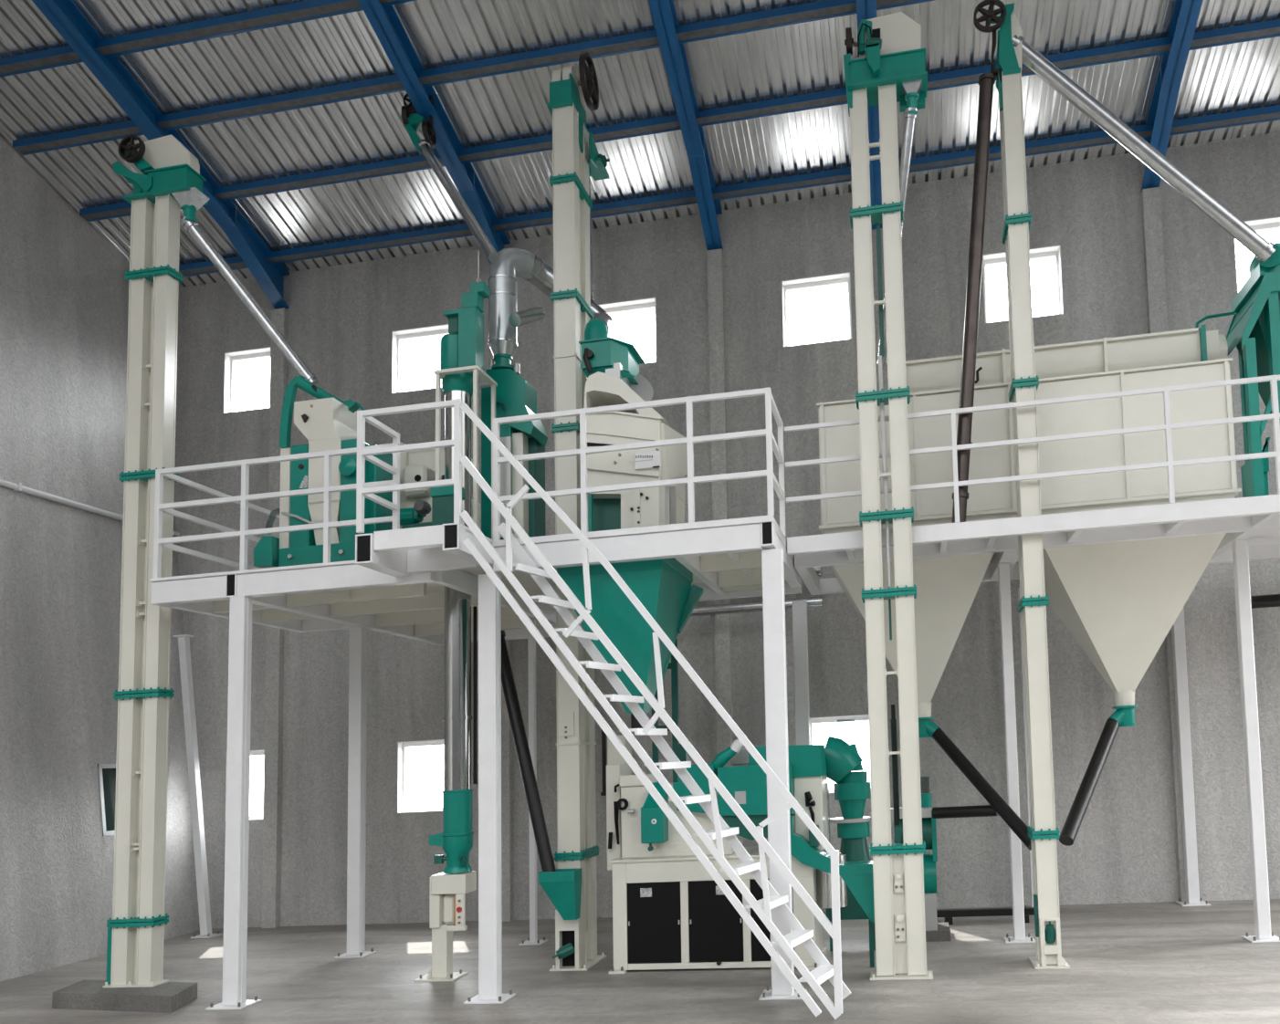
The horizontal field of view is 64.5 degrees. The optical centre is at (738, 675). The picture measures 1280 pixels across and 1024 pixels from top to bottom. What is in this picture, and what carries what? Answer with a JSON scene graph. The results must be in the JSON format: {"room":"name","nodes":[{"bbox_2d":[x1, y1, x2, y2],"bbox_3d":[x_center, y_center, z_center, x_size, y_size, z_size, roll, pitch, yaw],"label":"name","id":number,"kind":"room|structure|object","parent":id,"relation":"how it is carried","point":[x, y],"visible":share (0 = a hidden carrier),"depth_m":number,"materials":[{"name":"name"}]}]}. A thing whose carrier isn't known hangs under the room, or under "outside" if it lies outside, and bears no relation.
{"room":"grain processing plant","nodes":[
{"label":"grain processing plant","id":0,"kind":"room"},
{"bbox_2d":[0,138,199,982],"bbox_3d":[-9.376,-3.863,6.752,1.300,13.690,15.620,-4,-5,9],"label":"wall","id":1,"kind":"structure","parent":0,"point":[64,288],"depth_m":12.00,"materials":[{"name":"concrete"}]},
{"bbox_2d":[0,479,179,536],"bbox_3d":[-8.672,-2.336,8.940,0.098,0.090,10.380,-4,-5,9],"label":"conduit","id":2,"kind":"object","parent":1,"relation":"attached to","point":[15,487],"visible":0.74,"depth_m":12.07,"materials":[{"name":"grey metal"}]},
{"bbox_2d":[97,764,115,836],"bbox_3d":[-7.640,1.528,12.439,0.199,0.860,0.730,-4,-5,9],"label":"window","id":3,"kind":"structure","parent":1,"relation":"in","point":[107,772],"depth_m":12.27,"materials":[{"name":"silver metal"}]},
{"bbox_2d":[0,0,1279,287],"bbox_3d":[-0.806,-8.933,5.706,19.981,4.760,15.650,-4,-5,9],"label":"ceiling","id":4,"kind":"structure","parent":0,"point":[806,57],"depth_m":11.56,"materials":[{"name":"silver metal"}]},
{"bbox_2d":[0,0,416,77],"bbox_3d":[0.334,-7.270,9.745,18.553,0.090,0.155,-4,-5,9],"label":"purlin","id":5,"kind":"structure","parent":4,"relation":"attached to","point":[306,10],"depth_m":10.72,"materials":[{"name":"blue paint"}]},
{"bbox_2d":[418,139,499,262],"bbox_3d":[-3.024,-5.116,10.806,0.134,2.007,1.572,1,-6,-43],"label":"pipe","id":6,"kind":"object","parent":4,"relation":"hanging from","point":[475,227],"visible":1,"depth_m":10.68,"materials":[{"name":"metal"}]},
{"bbox_2d":[12,0,934,155],"bbox_3d":[0.488,-6.935,10.609,18.553,0.090,0.155,-4,-5,9],"label":"purlin","id":7,"kind":"structure","parent":4,"relation":"attached to","point":[824,9],"depth_m":11.15,"materials":[{"name":"blue paint"}]},
{"bbox_2d":[79,19,1279,221],"bbox_3d":[0.660,-6.563,11.569,18.553,0.090,0.155,-4,-5,9],"label":"purlin","id":8,"kind":"structure","parent":4,"relation":"attached to","point":[1271,28],"depth_m":11.72,"materials":[{"name":"blue paint"}]},
{"bbox_2d":[178,104,1279,276],"bbox_3d":[0.840,-6.172,12.577,18.553,0.090,0.155,-4,-5,9],"label":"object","id":9,"kind":"structure","parent":4,"relation":"attached to","point":[1269,113],"depth_m":12.68,"materials":[{"name":"blue paint"}]},
{"bbox_2d":[855,0,882,229],"bbox_3d":[0.468,-8.658,5.593,0.216,4.970,14.893,-4,-5,9],"label":"rafter","id":10,"kind":"object","parent":4,"relation":"attached to","point":[865,9],"visible":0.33,"depth_m":11.69,"materials":[{"name":"blue paint"}]},
{"bbox_2d":[0,899,1279,1023],"bbox_3d":[0.140,2.334,4.592,17.903,0.100,15.420,-4,-5,9],"label":"floor","id":11,"kind":"structure","parent":0,"point":[1167,962],"depth_m":8.75,"materials":[{"name":"concrete"}]},
{"bbox_2d":[52,980,197,1013],"bbox_3d":[-5.512,2.883,9.057,1.632,0.140,0.489,-5,-5,18],"label":"concrete plinth","id":12,"kind":"object","parent":11,"relation":"on","point":[89,995],"visible":1,"depth_m":8.86,"materials":[{"name":"grey concrete"}]},
{"bbox_2d":[102,134,209,987],"bbox_3d":[-5.461,-1.197,9.445,1.000,8.038,0.380,-4,-5,9],"label":"bucket elevator","id":13,"kind":"object","parent":11,"relation":"on","point":[173,181],"visible":0.94,"depth_m":9.43,"materials":[{"name":"beige paint"}]},
{"bbox_2d":[180,216,317,385],"bbox_3d":[-4.714,-3.595,9.728,1.200,1.639,0.134,-2,-5,-14],"label":"pipe","id":14,"kind":"object","parent":13,"relation":"attached to","point":[192,227],"visible":0.84,"depth_m":9.69,"materials":[{"name":"metal"}]},
{"bbox_2d":[172,634,221,938],"bbox_3d":[-7.064,1.403,13.085,0.636,3.917,0.329,-4,-5,9],"label":"leaning post","id":15,"kind":"object","parent":11,"relation":"on","point":[183,640],"visible":1,"depth_m":13.07,"materials":[{"name":"white metal"}]},
{"bbox_2d":[205,596,262,1010],"bbox_3d":[-4.452,1.089,8.882,0.357,3.570,0.300,-4,-5,9],"label":"support post","id":16,"kind":"object","parent":11,"relation":"on","point":[240,607],"visible":1,"depth_m":8.82,"materials":[{"name":"white metal"}]},
{"bbox_2d":[334,627,377,958],"bbox_3d":[-4.220,1.258,11.046,0.357,3.570,0.300,-4,-5,9],"label":"support post","id":17,"kind":"object","parent":11,"relation":"on","point":[358,635],"visible":1,"depth_m":10.99,"materials":[{"name":"white metal"}]},
{"bbox_2d":[149,514,802,645],"bbox_3d":[-2.224,-0.849,10.390,5.689,0.305,4.820,-4,-5,9],"label":"platform","id":18,"kind":"object","parent":17,"relation":"on","point":[395,582],"visible":0.81,"depth_m":8.97,"materials":[{"name":"beige paint"}]},
{"bbox_2d":[152,443,392,578],"bbox_3d":[-3.972,-1.362,10.076,2.385,1.028,2.235,-4,-5,9],"label":"guard railing","id":19,"kind":"object","parent":18,"relation":"on","point":[245,534],"visible":0.74,"depth_m":9.05,"materials":[{"name":"white metal"}]},
{"bbox_2d":[253,376,392,568],"bbox_3d":[-3.972,-1.862,9.727,1.111,1.970,0.810,-4,-5,9],"label":"machine","id":20,"kind":"object","parent":18,"relation":"on","point":[328,422],"visible":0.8,"depth_m":9.46,"materials":[{"name":"teal paint"}]},
{"bbox_2d":[356,398,461,533],"bbox_3d":[-2.606,-1.657,8.400,0.917,1.002,0.625,-4,-5,9],"label":"guard railing","id":21,"kind":"object","parent":18,"relation":"on","point":[362,454],"visible":0.96,"depth_m":8.14,"materials":[{"name":"white metal"}]},
{"bbox_2d":[378,441,480,529],"bbox_3d":[-3.095,-1.647,10.082,1.264,1.509,1.490,-4,-5,9],"label":"machine","id":22,"kind":"object","parent":18,"relation":"on","point":[431,506],"visible":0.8,"depth_m":9.99,"materials":[{"name":"beige paint"}]},
{"bbox_2d":[433,365,497,540],"bbox_3d":[-2.634,-1.932,9.777,0.492,1.975,0.480,-4,-5,9],"label":"stand","id":23,"kind":"object","parent":18,"relation":"on","point":[477,371],"visible":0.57,"depth_m":9.62,"materials":[{"name":"beige paint"}]},
{"bbox_2d":[481,353,547,540],"bbox_3d":[-2.288,-2.090,10.349,0.603,2.348,0.544,-4,-5,9],"label":"aspirator","id":24,"kind":"object","parent":18,"relation":"on","point":[515,396],"visible":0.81,"depth_m":10.18,"materials":[{"name":"teal paint"}]},
{"bbox_2d":[487,247,614,356],"bbox_3d":[-1.817,-3.866,10.700,0.780,1.186,1.609,-8,-7,44],"label":"duct","id":25,"kind":"object","parent":24,"relation":"on","point":[512,262],"visible":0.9,"depth_m":10.31,"materials":[{"name":"metal"}]},
{"bbox_2d":[508,305,545,327],"bbox_3d":[-2.131,-3.623,10.185,0.136,0.355,0.483,-5,-5,25],"label":"duct","id":26,"kind":"object","parent":25,"relation":"attached to","point":[534,314],"visible":1,"depth_m":10.09,"materials":[{"name":"metal"}]},
{"bbox_2d":[555,557,703,728],"bbox_3d":[-0.922,-0.267,9.182,1.062,1.530,1.238,-4,-5,9],"label":"hopper","id":27,"kind":"object","parent":18,"relation":"hanging from","point":[663,586],"visible":0.56,"depth_m":8.74,"materials":[{"name":"teal paint"}]},
{"bbox_2d":[578,318,694,532],"bbox_3d":[-1.003,-2.260,9.962,0.861,2.488,1.425,-4,-5,9],"label":"machine","id":28,"kind":"object","parent":18,"relation":"on","point":[610,365],"visible":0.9,"depth_m":9.39,"materials":[{"name":"beige paint"}]},
{"bbox_2d":[493,387,786,540],"bbox_3d":[-0.848,-1.732,8.903,2.459,1.074,0.865,-4,-5,9],"label":"guard railing","id":29,"kind":"object","parent":18,"relation":"on","point":[771,406],"visible":0.95,"depth_m":8.51,"materials":[{"name":"white metal"}]},
{"bbox_2d":[786,494,1279,595],"bbox_3d":[3.772,-1.256,10.044,6.275,0.168,2.980,-4,-5,9],"label":"platform","id":30,"kind":"object","parent":18,"relation":"attached to","point":[1255,519],"visible":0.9,"depth_m":9.03,"materials":[{"name":"white paint"}]},
{"bbox_2d":[816,382,1017,738],"bbox_3d":[1.889,-1.004,10.342,1.934,3.306,1.640,-4,-5,9],"label":"storage bin","id":31,"kind":"object","parent":30,"relation":"on","point":[947,587],"visible":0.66,"depth_m":9.70,"materials":[{"name":"beige metal"}]},
{"bbox_2d":[917,702,940,738],"bbox_3d":[1.898,0.465,10.231,0.292,0.363,0.240,-4,-5,9],"label":"outlet","id":32,"kind":"object","parent":31,"relation":"attached to","point":[927,728],"depth_m":10.15,"materials":[{"name":"beige paint"}]},
{"bbox_2d":[932,728,1031,850],"bbox_3d":[2.323,1.054,9.592,0.124,1.160,1.290,0,-6,-30],"label":"pipe","id":33,"kind":"object","parent":31,"relation":"attached to","point":[977,780],"visible":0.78,"depth_m":9.52,"materials":[{"name":"black metal"}]},
{"bbox_2d":[932,805,997,818],"bbox_3d":[2.185,1.323,9.727,0.617,0.120,0.110,-5,-5,23],"label":"pipe","id":34,"kind":"object","parent":33,"relation":"attached to","point":[981,811],"visible":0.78,"depth_m":9.69,"materials":[{"name":"black metal"}]},
{"bbox_2d":[951,73,995,523],"bbox_3d":[2.131,-3.419,9.118,0.678,4.135,0.151,-4,-5,7],"label":"pipe","id":35,"kind":"object","parent":30,"relation":"on","point":[986,80],"visible":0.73,"depth_m":9.08,"materials":[{"name":"brown metal"}]},
{"bbox_2d":[784,374,1279,523],"bbox_3d":[3.484,-1.954,8.660,6.212,1.020,0.040,-4,-5,9],"label":"guard railing","id":36,"kind":"object","parent":30,"relation":"on","point":[1274,415],"visible":1,"depth_m":8.74,"materials":[{"name":"white metal"}]},
{"bbox_2d":[1016,357,1241,726],"bbox_3d":[3.770,-1.129,10.035,1.974,3.306,1.640,-4,-5,9],"label":"storage bin","id":37,"kind":"object","parent":30,"relation":"on","point":[1119,602],"visible":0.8,"depth_m":9.40,"materials":[{"name":"beige metal"}]},
{"bbox_2d":[905,311,1234,393],"bbox_3d":[3.225,-3.091,9.966,3.220,0.646,0.524,-4,-5,9],"label":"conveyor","id":38,"kind":"object","parent":37,"relation":"on","point":[1197,344],"visible":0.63,"depth_m":9.76,"materials":[{"name":"beige metal"}]},
{"bbox_2d":[1059,718,1119,846],"bbox_3d":[3.280,0.964,9.372,0.132,1.126,1.343,-7,-6,42],"label":"pipe","id":39,"kind":"object","parent":37,"relation":"attached to","point":[1069,832],"visible":0.96,"depth_m":9.26,"materials":[{"name":"black metal"}]},
{"bbox_2d":[1107,690,1138,726],"bbox_3d":[3.781,0.340,9.924,0.299,0.363,0.240,-4,-5,9],"label":"outlet","id":40,"kind":"object","parent":37,"relation":"attached to","point":[1125,707],"depth_m":9.84,"materials":[{"name":"beige paint"}]},
{"bbox_2d":[1225,242,1279,497],"bbox_3d":[5.237,-2.757,9.496,1.143,2.574,1.034,-4,-5,9],"label":"stand","id":41,"kind":"object","parent":30,"relation":"on","point":[1254,330],"visible":0.66,"depth_m":9.24,"materials":[{"name":"teal paint"}]},
{"bbox_2d":[1011,34,1276,262],"bbox_3d":[3.683,-4.832,9.237,2.317,2.245,0.176,-3,-5,-2],"label":"pipe","id":42,"kind":"object","parent":41,"relation":"attached to","point":[1032,58],"visible":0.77,"depth_m":9.19,"materials":[{"name":"metal"}]},
{"bbox_2d":[1225,271,1279,355],"bbox_3d":[4.864,-3.301,9.657,0.391,0.685,0.920,-4,-5,9],"label":"hood","id":43,"kind":"object","parent":41,"relation":"attached to","point":[1255,326],"depth_m":9.26,"materials":[{"name":"teal paint"}]},
{"bbox_2d":[413,251,490,982],"bbox_3d":[-2.724,-0.650,9.704,0.890,6.988,0.325,-4,-5,9],"label":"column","id":44,"kind":"structure","parent":11,"relation":"on","point":[463,346],"depth_m":9.54,"materials":[{"name":"metal"}]},
{"bbox_2d":[463,573,515,1004],"bbox_3d":[-2.159,0.929,8.590,0.368,3.600,0.300,-4,-5,9],"label":"support post","id":45,"kind":"object","parent":11,"relation":"on","point":[489,630],"visible":0.96,"depth_m":8.53,"materials":[{"name":"white metal"}]},
{"bbox_2d":[518,620,548,945],"bbox_3d":[-2.330,1.172,11.218,0.277,3.570,0.250,-4,-5,9],"label":"support post","id":46,"kind":"object","parent":11,"relation":"on","point":[532,940],"visible":0.9,"depth_m":11.18,"materials":[{"name":"white metal"}]},
{"bbox_2d":[546,52,609,971],"bbox_3d":[-1.593,-1.785,10.190,0.740,9.208,0.943,-4,-5,9],"label":"bucket elevator","id":47,"kind":"object","parent":11,"relation":"on","point":[574,161],"visible":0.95,"depth_m":10.00,"materials":[{"name":"beige paint"}]},
{"bbox_2d":[538,868,581,920],"bbox_3d":[-1.650,2.052,9.388,0.346,0.458,0.222,-4,-5,9],"label":"hopper","id":48,"kind":"object","parent":47,"relation":"attached to","point":[562,887],"visible":0.97,"depth_m":9.31,"materials":[{"name":"teal paint"}]},
{"bbox_2d":[501,629,556,871],"bbox_3d":[-2.100,0.721,9.763,0.840,2.399,0.151,-7,-6,43],"label":"pipe","id":49,"kind":"object","parent":48,"relation":"attached to","point":[531,792],"visible":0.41,"depth_m":9.68,"materials":[{"name":"black metal"}]},
{"bbox_2d":[588,141,594,303],"bbox_3d":[-1.630,-4.907,10.822,0.126,1.885,0.185,-4,-5,9],"label":"pipe","id":50,"kind":"object","parent":47,"relation":"attached to","point":[591,246],"visible":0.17,"depth_m":10.74,"materials":[{"name":"metal"}]},
{"bbox_2d":[459,402,850,1019],"bbox_3d":[-0.688,0.166,7.899,2.828,4.839,0.585,-4,-5,9],"label":"stairs","id":51,"kind":"structure","parent":11,"relation":"on","point":[771,899],"depth_m":7.66,"materials":[{"name":"white metal"}]},
{"bbox_2d":[651,639,689,783],"bbox_3d":[-0.704,1.208,10.307,0.423,3.177,0.140,-4,-5,9],"label":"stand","id":52,"kind":"object","parent":11,"relation":"on","point":[680,752],"visible":0.21,"depth_m":10.32,"materials":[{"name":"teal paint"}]},
{"bbox_2d":[600,729,848,974],"bbox_3d":[-0.181,1.562,9.576,2.395,2.298,1.014,-4,-5,9],"label":"machine","id":53,"kind":"object","parent":11,"relation":"on","point":[669,912],"visible":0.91,"depth_m":9.23,"materials":[{"name":"beige paint"}]},
{"bbox_2d":[677,764,717,782],"bbox_3d":[-0.351,1.043,9.518,0.355,0.392,0.500,-4,-5,9],"label":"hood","id":54,"kind":"object","parent":53,"relation":"attached to","point":[695,771],"depth_m":9.28,"materials":[{"name":"teal paint"}]},
{"bbox_2d":[672,779,794,840],"bbox_3d":[-0.014,1.248,9.426,1.094,0.571,0.500,-4,-5,9],"label":"hood","id":55,"kind":"object","parent":53,"relation":"attached to","point":[750,795],"depth_m":9.20,"materials":[{"name":"teal paint"}]},
{"bbox_2d":[734,791,745,804],"bbox_3d":[0.019,1.119,9.174,0.105,0.116,0.004,-4,-5,9],"label":"label plate","id":56,"kind":"object","parent":53,"relation":"attached to","point":[739,796],"depth_m":9.17,"materials":[{"name":"silver metal"}]},
{"bbox_2d":[717,764,794,816],"bbox_3d":[0.201,1.079,9.504,0.696,0.452,0.700,-4,-5,9],"label":"hood","id":57,"kind":"object","parent":53,"relation":"attached to","point":[747,785],"depth_m":9.18,"materials":[{"name":"teal paint"}]},
{"bbox_2d":[748,744,827,777],"bbox_3d":[0.469,0.814,9.520,0.683,0.305,0.500,-4,-5,9],"label":"hood","id":58,"kind":"object","parent":53,"relation":"attached to","point":[806,760],"depth_m":9.25,"materials":[{"name":"teal paint"}]},
{"bbox_2d":[758,548,807,1000],"bbox_3d":[0.278,0.768,8.193,0.378,3.600,0.300,-4,-5,9],"label":"support post","id":59,"kind":"object","parent":11,"relation":"on","point":[772,566],"visible":0.8,"depth_m":8.15,"materials":[{"name":"white metal"}]},
{"bbox_2d":[792,599,810,745],"bbox_3d":[0.712,0.984,11.662,0.371,3.700,0.300,-4,-5,9],"label":"support post","id":60,"kind":"object","parent":11,"relation":"on","point":[801,669],"visible":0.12,"depth_m":11.68,"materials":[{"name":"white metal"}]},
{"bbox_2d":[824,735,875,951],"bbox_3d":[1.086,1.556,9.931,0.516,2.234,0.499,-4,-5,9],"label":"duct","id":61,"kind":"object","parent":11,"relation":"on","point":[852,787],"visible":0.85,"depth_m":9.82,"materials":[{"name":"teal metal"}]},
{"bbox_2d":[845,744,863,771],"bbox_3d":[1.127,0.826,10.018,0.239,0.278,0.400,-4,-5,9],"label":"pipe elbow","id":62,"kind":"object","parent":61,"relation":"attached to","point":[852,750],"depth_m":9.81,"materials":[{"name":"teal paint"}]},
{"bbox_2d":[839,860,874,967],"bbox_3d":[1.075,2.131,8.913,0.296,0.924,0.300,-4,-5,9],"label":"hopper","id":63,"kind":"object","parent":11,"relation":"on","point":[858,876],"visible":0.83,"depth_m":8.80,"materials":[{"name":"teal paint"}]},
{"bbox_2d":[843,11,933,980],"bbox_3d":[1.389,-1.709,8.806,1.004,8.515,0.388,-4,-5,9],"label":"bucket elevator","id":64,"kind":"object","parent":11,"relation":"on","point":[889,69],"visible":1,"depth_m":8.76,"materials":[{"name":"beige paint"}]},
{"bbox_2d":[876,107,917,366],"bbox_3d":[1.449,-3.983,9.214,0.117,2.158,0.727,0,-6,-31],"label":"pipe","id":65,"kind":"object","parent":64,"relation":"attached to","point":[910,119],"visible":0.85,"depth_m":9.08,"materials":[{"name":"metal"}]},
{"bbox_2d":[890,793,950,942],"bbox_3d":[1.751,1.863,10.294,0.698,1.614,0.500,-4,-5,9],"label":"fan","id":66,"kind":"object","parent":11,"relation":"on","point":[935,931],"visible":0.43,"depth_m":10.09,"materials":[{"name":"metal"}]},
{"bbox_2d":[936,907,1034,924],"bbox_3d":[2.680,2.595,10.836,1.102,0.150,0.100,-4,-5,9],"label":"rail","id":67,"kind":"object","parent":11,"relation":"on","point":[949,914],"visible":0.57,"depth_m":10.82,"materials":[{"name":"black metal"}]},
{"bbox_2d":[997,563,1035,944],"bbox_3d":[2.646,0.738,9.922,0.311,3.698,0.280,-4,-5,9],"label":"support post","id":68,"kind":"object","parent":11,"relation":"on","point":[1019,937],"visible":0.95,"depth_m":9.87,"materials":[{"name":"white metal"}]},
{"bbox_2d":[973,0,1070,969],"bbox_3d":[2.568,-1.831,9.018,0.524,8.669,0.460,-4,-5,9],"label":"bucket elevator","id":69,"kind":"object","parent":11,"relation":"on","point":[1043,833],"visible":1,"depth_m":8.91,"materials":[{"name":"beige paint"}]},
{"bbox_2d":[1017,587,1033,907],"bbox_3d":[3.295,0.841,11.585,0.301,3.700,0.280,-4,-5,9],"label":"support post","id":70,"kind":"object","parent":11,"relation":"on","point":[1018,590],"visible":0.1,"depth_m":11.55,"materials":[{"name":"white metal"}]},
{"bbox_2d":[1171,608,1211,906],"bbox_3d":[5.048,0.743,11.511,0.331,3.700,0.300,-4,-5,9],"label":"support post","id":71,"kind":"object","parent":11,"relation":"on","point":[1178,629],"visible":0.87,"depth_m":11.44,"materials":[{"name":"white metal"}]},
{"bbox_2d":[1231,539,1279,943],"bbox_3d":[4.722,0.581,9.362,0.321,3.700,0.280,-4,-5,9],"label":"support post","id":72,"kind":"object","parent":11,"relation":"on","point":[1264,934],"visible":1,"depth_m":9.31,"materials":[{"name":"white metal"}]},
{"bbox_2d":[173,131,1279,928],"bbox_3d":[0.593,-1.558,12.736,19.687,9.050,0.220,-4,-5,9],"label":"wall","id":73,"kind":"structure","parent":0,"point":[342,319],"depth_m":12.72,"materials":[{"name":"concrete"}]},
{"bbox_2d":[224,749,264,821],"bbox_3d":[-6.634,1.500,13.701,0.650,0.940,0.179,-4,-5,9],"label":"window","id":74,"kind":"structure","parent":73,"relation":"in","point":[260,752],"depth_m":13.68,"materials":[{"name":"white"}]},
{"bbox_2d":[223,346,270,413],"bbox_3d":[-6.842,-4.109,14.154,0.748,0.880,0.179,-4,-5,9],"label":"window","id":75,"kind":"structure","parent":73,"relation":"in","point":[231,358],"depth_m":14.20,"materials":[{"name":"white"}]},
{"bbox_2d":[262,307,288,928],"bbox_3d":[-6.282,-0.861,13.680,0.467,8.440,0.110,-4,-5,9],"label":"pilaster","id":76,"kind":"object","parent":73,"relation":"attached to","point":[271,874],"visible":0.71,"depth_m":13.53,"materials":[{"name":"concrete"}]},
{"bbox_2d":[31,0,289,309],"bbox_3d":[-7.638,-8.121,6.914,0.216,4.970,14.893,-4,-5,9],"label":"rafter","id":77,"kind":"object","parent":76,"relation":"on","point":[65,15],"visible":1,"depth_m":11.53,"materials":[{"name":"blue paint"}]},
{"bbox_2d":[391,324,449,394],"bbox_3d":[-4.271,-4.279,13.735,0.908,0.880,0.179,-4,-5,9],"label":"window","id":78,"kind":"structure","parent":73,"relation":"in","point":[397,336],"depth_m":13.79,"materials":[{"name":"white"}]},
{"bbox_2d":[397,739,444,813],"bbox_3d":[-4.058,1.330,13.282,0.880,0.940,0.179,-4,-5,9],"label":"window","id":79,"kind":"structure","parent":73,"relation":"in","point":[402,746],"depth_m":13.34,"materials":[{"name":"white"}]},
{"bbox_2d":[492,354,513,922],"bbox_3d":[-3.081,-1.073,13.159,0.487,8.440,0.110,-4,-5,9],"label":"pilaster","id":80,"kind":"object","parent":73,"relation":"attached to","point":[507,833],"visible":0.21,"depth_m":12.89,"materials":[{"name":"concrete"}]},
{"bbox_2d":[357,0,510,265],"bbox_3d":[-4.437,-8.333,6.393,0.216,4.970,14.893,-4,-5,9],"label":"rafter","id":81,"kind":"object","parent":80,"relation":"on","point":[384,21],"visible":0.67,"depth_m":11.47,"materials":[{"name":"blue paint"}]},
{"bbox_2d":[400,93,436,155],"bbox_3d":[-3.648,-6.273,11.438,0.358,0.732,0.283,-4,-5,9],"label":"motor","id":82,"kind":"object","parent":81,"relation":"hanging from","point":[413,121],"visible":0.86,"depth_m":11.40,"materials":[{"name":"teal metal"}]},
{"bbox_2d":[598,296,657,364],"bbox_3d":[-1.484,-4.463,13.281,0.908,0.880,0.179,-4,-5,9],"label":"window","id":83,"kind":"structure","parent":73,"relation":"in","point":[650,303],"depth_m":13.30,"materials":[{"name":"white"}]},
{"bbox_2d":[706,248,734,766],"bbox_3d":[-0.210,-1.264,12.691,0.457,8.440,0.110,-4,-5,9],"label":"pilaster","id":84,"kind":"object","parent":73,"relation":"attached to","point":[718,413],"visible":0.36,"depth_m":12.76,"materials":[{"name":"concrete"}]},
{"bbox_2d":[648,0,723,250],"bbox_3d":[-1.581,-8.522,5.927,0.216,4.970,14.893,-4,-5,9],"label":"rafter","id":85,"kind":"object","parent":84,"relation":"on","point":[664,15],"visible":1,"depth_m":11.50,"materials":[{"name":"blue paint"}]},
{"bbox_2d":[689,596,823,618],"bbox_3d":[-0.240,-0.780,12.441,2.604,0.118,0.500,-4,-5,9],"label":"duct","id":86,"kind":"object","parent":73,"relation":"attached to","point":[812,602],"visible":0.55,"depth_m":12.16,"materials":[{"name":"metal"}]},
{"bbox_2d":[781,272,852,347],"bbox_3d":[1.008,-4.628,12.875,0.908,0.880,0.179,-4,-5,9],"label":"window","id":87,"kind":"structure","parent":73,"relation":"in","point":[841,278],"depth_m":12.90,"materials":[{"name":"white"}]},
{"bbox_2d":[813,566,822,577],"bbox_3d":[-0.252,-1.181,12.453,2.606,0.197,0.540,-4,-5,9],"label":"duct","id":88,"kind":"object","parent":73,"relation":"attached to","point":[819,570],"visible":0.12,"depth_m":12.00,"materials":[{"name":"metal"}]},
{"bbox_2d":[809,713,870,793],"bbox_3d":[1.295,0.975,12.409,0.870,0.940,0.179,-4,-5,9],"label":"window","id":89,"kind":"structure","parent":73,"relation":"in","point":[853,718],"depth_m":12.47,"materials":[{"name":"white"}]},
{"bbox_2d":[982,244,1063,324],"bbox_3d":[3.509,-4.794,12.467,0.968,0.880,0.179,-4,-5,9],"label":"window","id":90,"kind":"structure","parent":73,"relation":"in","point":[1053,251],"depth_m":12.46,"materials":[{"name":"white"}]},
{"bbox_2d":[1140,187,1200,902],"bbox_3d":[5.063,-1.628,11.833,0.468,8.470,0.110,-4,-5,9],"label":"pilaster","id":91,"kind":"object","parent":73,"relation":"attached to","point":[1150,197],"visible":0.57,"depth_m":12.00,"materials":[{"name":"concrete"}]},
{"bbox_2d":[1141,0,1203,191],"bbox_3d":[3.698,-8.872,5.067,0.216,4.970,14.893,-4,-5,9],"label":"rafter","id":92,"kind":"object","parent":91,"relation":"on","point":[1185,15],"visible":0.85,"depth_m":11.12,"materials":[{"name":"blue paint"}]},
{"bbox_2d":[1233,216,1279,293],"bbox_3d":[6.365,-4.983,12.002,0.928,0.880,0.179,-4,-5,9],"label":"window","id":93,"kind":"structure","parent":73,"relation":"in","point":[1270,224],"depth_m":12.05,"materials":[{"name":"white"}]},
{"bbox_2d":[1250,594,1279,608],"bbox_3d":[6.311,-0.837,10.797,1.539,0.140,0.140,-4,-5,9],"label":"pipe","id":94,"kind":"object","parent":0,"point":[1269,601],"visible":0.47,"depth_m":10.85,"materials":[{"name":"black metal"}]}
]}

